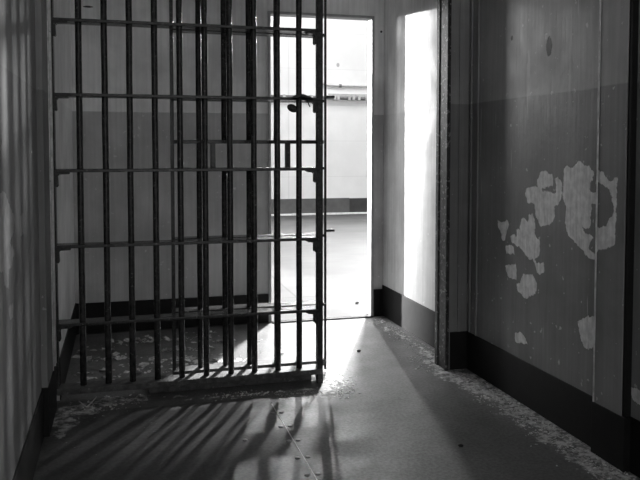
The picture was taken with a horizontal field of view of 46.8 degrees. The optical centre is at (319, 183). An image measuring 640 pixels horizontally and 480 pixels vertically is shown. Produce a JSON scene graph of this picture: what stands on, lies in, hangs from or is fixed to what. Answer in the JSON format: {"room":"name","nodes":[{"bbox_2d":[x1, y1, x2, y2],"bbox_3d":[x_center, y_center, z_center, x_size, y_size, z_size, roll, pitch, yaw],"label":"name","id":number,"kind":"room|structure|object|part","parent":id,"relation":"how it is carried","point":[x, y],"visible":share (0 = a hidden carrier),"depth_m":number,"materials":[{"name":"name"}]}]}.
{"room":"prison interior","nodes":[
{"label":"prison interior","id":0,"kind":"room"},
{"bbox_2d":[0,0,74,479],"bbox_3d":[-0.760,-0.303,1.445,0.153,2.750,6.410,-1,3,-15],"label":"wall","id":1,"kind":"structure","parent":0,"point":[20,335],"depth_m":2.44,"materials":[{"name":"paint"}]},
{"bbox_2d":[12,366,56,479],"bbox_3d":[-0.525,1.002,0.840,0.038,0.200,5.002,-1,3,-15],"label":"baseboard","id":2,"kind":"structure","parent":1,"relation":"attached to","point":[27,463],"depth_m":2.73,"materials":[{"name":"black paint"}]},
{"bbox_2d":[35,0,53,387],"bbox_3d":[-1.139,-0.378,3.024,0.044,2.750,0.340,-1,3,-15],"label":"trim","id":3,"kind":"structure","parent":1,"relation":"attached to","point":[40,5],"depth_m":2.91,"materials":[{"name":"paint"}]},
{"bbox_2d":[47,0,56,370],"bbox_3d":[-1.151,-0.483,3.138,0.018,2.550,0.129,-1,3,-15],"label":"trim","id":4,"kind":"structure","parent":1,"relation":"attached to","point":[49,53],"depth_m":3.16,"materials":[{"name":"paint"}]},
{"bbox_2d":[59,303,76,399],"bbox_3d":[-1.342,0.857,3.955,0.008,0.195,1.250,-1,3,-15],"label":"baseboard","id":5,"kind":"structure","parent":1,"relation":"attached to","point":[66,352],"depth_m":3.78,"materials":[{"name":"black paint"}]},
{"bbox_2d":[71,0,383,303],"bbox_3d":[-0.546,-0.461,4.787,2.250,2.750,0.060,-1,3,-15],"label":"wall","id":6,"kind":"structure","parent":0,"point":[90,9],"depth_m":4.66,"materials":[{"name":"paint"}]},
{"bbox_2d":[76,294,268,333],"bbox_3d":[-0.917,0.824,4.714,1.217,0.190,0.011,-1,3,-15],"label":"baseboard","id":7,"kind":"structure","parent":6,"relation":"attached to","point":[142,307],"depth_m":4.67,"materials":[{"name":"black paint"}]},
{"bbox_2d":[267,11,270,321],"bbox_3d":[-0.339,-0.104,4.862,0.018,2.030,0.087,-1,3,-15],"label":"door frame","id":8,"kind":"structure","parent":6,"relation":"in","point":[268,12],"depth_m":4.82,"materials":[{"name":"paint"}]},
{"bbox_2d":[271,11,371,20],"bbox_3d":[0.003,-1.113,4.907,0.691,0.018,0.087,-1,3,-15],"label":"door frame","id":9,"kind":"structure","parent":6,"relation":"in","point":[282,14],"depth_m":4.90,"materials":[{"name":"paint"}]},
{"bbox_2d":[271,315,372,323],"bbox_3d":[0.019,0.913,4.945,0.691,0.030,0.045,-1,3,-15],"label":"trim","id":10,"kind":"structure","parent":6,"relation":"attached to","point":[357,316],"depth_m":4.95,"materials":[{"name":"metal"}]},
{"bbox_2d":[367,16,373,315],"bbox_3d":[0.346,-0.113,5.046,0.018,2.030,0.087,-1,3,-15],"label":"door frame","id":11,"kind":"structure","parent":6,"relation":"in","point":[370,157],"depth_m":5.03,"materials":[{"name":"paint"}]},
{"bbox_2d":[373,289,382,315],"bbox_3d":[0.394,0.811,5.068,0.081,0.182,0.011,-1,3,-15],"label":"baseboard","id":12,"kind":"structure","parent":6,"relation":"attached to","point":[378,293],"depth_m":5.06,"materials":[{"name":"black paint"}]},
{"bbox_2d":[271,16,367,198],"bbox_3d":[-1.330,-3.450,12.450,22.000,8.000,0.200,-1,3,-15],"label":"wall","id":13,"kind":"structure","parent":0,"point":[347,40],"depth_m":12.85,"materials":[{"name":"white paint"}]},
{"bbox_2d":[271,198,366,213],"bbox_3d":[-1.301,0.399,12.525,22.000,0.262,0.040,-1,3,-15],"label":"baseboard","id":14,"kind":"structure","parent":13,"relation":"attached to","point":[333,205],"depth_m":12.90,"materials":[{"name":"grey paint"}]},
{"bbox_2d":[271,93,367,100],"bbox_3d":[1.217,-1.513,13.082,4.800,0.130,0.085,-1,3,-15],"label":"pipe","id":15,"kind":"object","parent":13,"relation":"attached to","point":[348,97],"visible":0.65,"depth_m":12.85,"materials":[{"name":"white metal"}]},
{"bbox_3d":[1.838,-1.562,13.276,3.500,0.050,0.030,-1,3,-15],"label":"rail","id":16,"kind":"part","parent":15,"relation":"part of","materials":[{"name":"white metal"}]},
{"bbox_2d":[323,83,367,86],"bbox_3d":[1.736,-1.890,13.223,3.716,0.390,0.050,-1,3,-15],"label":"conduit","id":17,"kind":"object","parent":13,"relation":"attached to","point":[339,85],"visible":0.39,"depth_m":12.87,"materials":[{"name":"white metal"}]},
{"bbox_2d":[33,214,639,479],"bbox_3d":[0.496,0.914,5.886,22.000,0.100,14.210,-1,3,-15],"label":"floor","id":18,"kind":"structure","parent":0,"point":[414,422],"depth_m":3.50,"materials":[{"name":"paint"}]},
{"bbox_2d":[33,397,315,479],"bbox_3d":[-0.425,1.032,2.267,0.941,0.010,2.100,-1,3,-15],"label":"shadow","id":19,"kind":"object","parent":18,"relation":"on","point":[236,439],"visible":0.99,"depth_m":2.84,"materials":[{"name":"grey concrete"}]},
{"bbox_2d":[59,392,155,454],"bbox_3d":[-0.836,0.998,2.954,0.433,0.008,1.007,-1,3,-15],"label":"flakes","id":20,"kind":"object","parent":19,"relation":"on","point":[133,392],"visible":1,"depth_m":3.28,"materials":[{"name":"grey paint"}]},
{"bbox_2d":[71,331,283,379],"bbox_3d":[-0.735,0.932,4.140,1.259,0.028,0.991,-1,3,-15],"label":"flakes","id":21,"kind":"object","parent":18,"relation":"on","point":[142,364],"visible":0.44,"depth_m":4.02,"materials":[{"name":"grey paint"}]},
{"bbox_2d":[51,0,322,395],"bbox_3d":[-0.585,-0.251,3.417,1.227,2.460,0.114,-1,3,-15],"label":"gate","id":22,"kind":"object","parent":18,"relation":"in","point":[82,387],"visible":0.99,"depth_m":3.43,"materials":[{"name":"metal"}]},
{"bbox_3d":[-0.592,-0.724,3.404,1.213,0.014,0.092,-1,3,-15],"label":"rail","id":23,"kind":"part","parent":22,"relation":"part of","materials":[{"name":"metal"}]},
{"bbox_3d":[-0.592,-0.400,3.419,1.213,0.014,0.092,-1,3,-15],"label":"rail","id":24,"kind":"part","parent":22,"relation":"part of","materials":[{"name":"metal"}]},
{"bbox_3d":[-0.592,-0.066,3.435,1.213,0.014,0.092,-1,3,-15],"label":"rail","id":25,"kind":"part","parent":22,"relation":"part of","materials":[{"name":"metal"}]},
{"bbox_3d":[-0.592,0.270,3.451,1.213,0.014,0.092,-1,3,-15],"label":"rail","id":26,"kind":"part","parent":22,"relation":"part of","materials":[{"name":"metal"}]},
{"bbox_3d":[-0.592,0.617,3.467,1.213,0.014,0.092,-1,3,-15],"label":"rail","id":27,"kind":"part","parent":22,"relation":"part of","materials":[{"name":"metal"}]},
{"bbox_3d":[-0.590,0.917,3.481,1.218,0.026,0.094,-1,3,-15],"label":"rail","id":28,"kind":"part","parent":22,"relation":"part of","materials":[{"name":"metal"}]},
{"bbox_3d":[-0.130,-0.357,3.492,0.050,0.040,0.032,-1,3,-15],"label":"knob","id":29,"kind":"part","parent":22,"relation":"part of","materials":[{"name":"metal"}]},
{"bbox_3d":[-0.004,-0.258,3.561,0.028,2.460,0.038,-1,3,-15],"label":"post","id":30,"kind":"part","parent":22,"relation":"part of","materials":[{"name":"metal"}]},
{"bbox_2d":[148,375,311,393],"bbox_3d":[-0.439,0.952,3.623,0.785,0.036,0.150,-1,3,-15],"label":"floor track","id":31,"kind":"object","parent":18,"relation":"on","point":[306,377],"visible":0.32,"depth_m":3.55,"materials":[{"name":"metal"}]},
{"bbox_2d":[169,0,334,374],"bbox_3d":[-0.320,-0.251,3.627,0.813,2.400,0.088,-1,3,-15],"label":"gate","id":32,"kind":"object","parent":31,"relation":"on","point":[215,367],"visible":0.53,"depth_m":3.59,"materials":[{"name":"metal"}]},
{"bbox_3d":[-0.518,-0.138,3.578,0.022,0.118,0.036,-1,3,-15],"label":"post","id":33,"kind":"part","parent":32,"relation":"part of","materials":[{"name":"metal"}]},
{"bbox_3d":[-0.344,-0.733,3.597,0.754,0.013,0.088,-1,3,-15],"label":"rail","id":34,"kind":"part","parent":32,"relation":"part of","materials":[{"name":"metal"}]},
{"bbox_3d":[-0.344,-0.409,3.612,0.754,0.013,0.088,-1,3,-15],"label":"rail","id":35,"kind":"part","parent":32,"relation":"part of","materials":[{"name":"metal"}]},
{"bbox_3d":[-0.344,0.261,3.644,0.754,0.013,0.088,-1,3,-15],"label":"rail","id":36,"kind":"part","parent":32,"relation":"part of","materials":[{"name":"metal"}]},
{"bbox_3d":[-0.345,-0.206,3.622,0.745,0.018,0.036,-1,3,-15],"label":"food slot frame","id":37,"kind":"part","parent":32,"relation":"part of","materials":[{"name":"metal"}]},
{"bbox_3d":[-0.344,0.608,3.660,0.754,0.013,0.088,-1,3,-15],"label":"rail","id":38,"kind":"part","parent":32,"relation":"part of","materials":[{"name":"metal"}]},
{"bbox_3d":[-0.344,0.904,3.674,0.754,0.028,0.088,-1,3,-15],"label":"rail","id":39,"kind":"part","parent":32,"relation":"part of","materials":[{"name":"metal"}]},
{"bbox_3d":[-0.344,-0.075,3.628,0.754,0.013,0.088,-1,3,-15],"label":"rail","id":40,"kind":"part","parent":32,"relation":"part of","materials":[{"name":"metal"}]},
{"bbox_3d":[-0.161,-0.142,3.675,0.022,0.118,0.036,-1,3,-15],"label":"post","id":41,"kind":"part","parent":32,"relation":"part of","materials":[{"name":"metal"}]},
{"bbox_2d":[205,387,322,400],"bbox_3d":[-0.260,0.975,3.429,0.550,0.009,0.154,0,3,-8],"label":"flakes","id":42,"kind":"object","parent":18,"relation":"on","point":[267,392],"visible":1,"depth_m":3.45,"materials":[{"name":"grey paint"}]},
{"bbox_2d":[271,212,366,215],"bbox_3d":[-1.292,0.538,12.498,22.000,0.028,0.110,-1,3,-15],"label":"ledge","id":43,"kind":"object","parent":18,"relation":"on","point":[343,212],"depth_m":12.83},
{"bbox_2d":[271,397,394,479],"bbox_3d":[0.166,1.027,2.385,0.262,0.010,2.020,-1,3,-15],"label":"floor plate","id":44,"kind":"object","parent":18,"relation":"on","point":[329,446],"visible":1,"depth_m":2.86,"materials":[{"name":"paint"}]},
{"bbox_2d":[323,369,370,398],"bbox_3d":[0.122,0.969,3.592,0.180,0.006,0.447,-1,3,-15],"label":"flakes","id":45,"kind":"object","parent":18,"relation":"on","point":[339,380],"visible":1,"depth_m":3.58,"materials":[{"name":"white paint"}]},
{"bbox_2d":[368,318,440,371],"bbox_3d":[0.470,0.929,4.374,0.262,0.011,1.240,-1,3,-15],"label":"flakes","id":46,"kind":"object","parent":18,"relation":"on","point":[372,318],"visible":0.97,"depth_m":4.29,"materials":[{"name":"grey paint"}]},
{"bbox_2d":[449,372,634,479],"bbox_3d":[0.851,0.992,3.067,0.215,0.009,1.448,-1,3,-15],"label":"flakes","id":47,"kind":"object","parent":18,"relation":"on","point":[465,378],"visible":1,"depth_m":3.07,"materials":[{"name":"grey paint"}]},
{"bbox_2d":[383,0,639,420],"bbox_3d":[1.310,-0.330,2.003,0.120,2.750,6.410,-1,3,-15],"label":"wall","id":48,"kind":"structure","parent":0,"point":[538,73],"depth_m":3.33,"materials":[{"name":"paint"}]},
{"bbox_2d":[382,285,434,347],"bbox_3d":[0.583,0.823,4.515,0.009,0.210,1.170,-1,3,-15],"label":"baseboard","id":49,"kind":"structure","parent":48,"relation":"attached to","point":[415,318],"depth_m":4.60,"materials":[{"name":"grey paint"}]},
{"bbox_2d":[435,0,451,370],"bbox_3d":[0.637,-0.415,3.809,0.021,2.750,0.137,-1,3,-15],"label":"trim","id":50,"kind":"structure","parent":48,"relation":"attached to","point":[444,7],"depth_m":3.82,"materials":[{"name":"paint"}]},
{"bbox_2d":[449,331,466,369],"bbox_3d":[0.727,0.862,3.839,0.118,0.196,0.014,-1,3,-15],"label":"baseboard","id":51,"kind":"structure","parent":48,"relation":"attached to","point":[458,340],"depth_m":3.83,"materials":[{"name":"black paint"}]},
{"bbox_2d":[449,0,469,359],"bbox_3d":[0.708,-0.416,3.830,0.128,2.750,0.105,-1,3,-15],"label":"trim","id":52,"kind":"structure","parent":48,"relation":"attached to","point":[455,16],"depth_m":3.79,"materials":[{"name":"paint"}]},
{"bbox_2d":[468,0,472,331],"bbox_3d":[0.771,-0.511,3.757,0.013,2.553,0.012,-1,3,-15],"label":"trim","id":53,"kind":"structure","parent":48,"relation":"attached to","point":[471,63],"depth_m":3.77,"materials":[{"name":"paint"}]},
{"bbox_2d":[474,0,479,335],"bbox_3d":[0.790,-0.508,3.686,0.013,2.553,0.012,-1,3,-15],"label":"trim","id":54,"kind":"structure","parent":48,"relation":"attached to","point":[478,31],"depth_m":3.70,"materials":[{"name":"paint"}]},
{"bbox_2d":[466,331,639,477],"bbox_3d":[1.426,0.977,1.401,0.011,0.197,5.070,-1,3,-15],"label":"baseboard","id":55,"kind":"structure","parent":48,"relation":"attached to","point":[559,402],"depth_m":3.17,"materials":[{"name":"black paint"}]},
{"bbox_2d":[592,0,600,401],"bbox_3d":[1.028,-0.460,2.719,0.009,2.557,0.009,-1,3,-15],"label":"trim","id":56,"kind":"structure","parent":48,"relation":"attached to","point":[599,0],"depth_m":2.74,"materials":[{"name":"paint"}]},
{"bbox_2d":[591,401,630,472],"bbox_3d":[1.062,0.917,2.700,0.036,0.193,0.190,-1,3,-15],"label":"baseboard","id":57,"kind":"structure","parent":48,"relation":"attached to","point":[610,431],"depth_m":2.67,"materials":[{"name":"black paint"}]},
{"bbox_2d":[594,0,629,415],"bbox_3d":[1.062,-0.456,2.647,0.030,2.558,0.157,-1,3,-15],"label":"trim panel","id":58,"kind":"object","parent":48,"relation":"attached to","point":[615,14],"visible":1,"depth_m":2.66,"materials":[{"name":"paint"}]},
{"bbox_2d":[622,0,638,417],"bbox_3d":[1.087,-0.453,2.561,0.027,2.557,0.020,-1,3,-15],"label":"trim","id":59,"kind":"structure","parent":48,"relation":"attached to","point":[634,4],"depth_m":2.58,"materials":[{"name":"black paint"}]}
]}

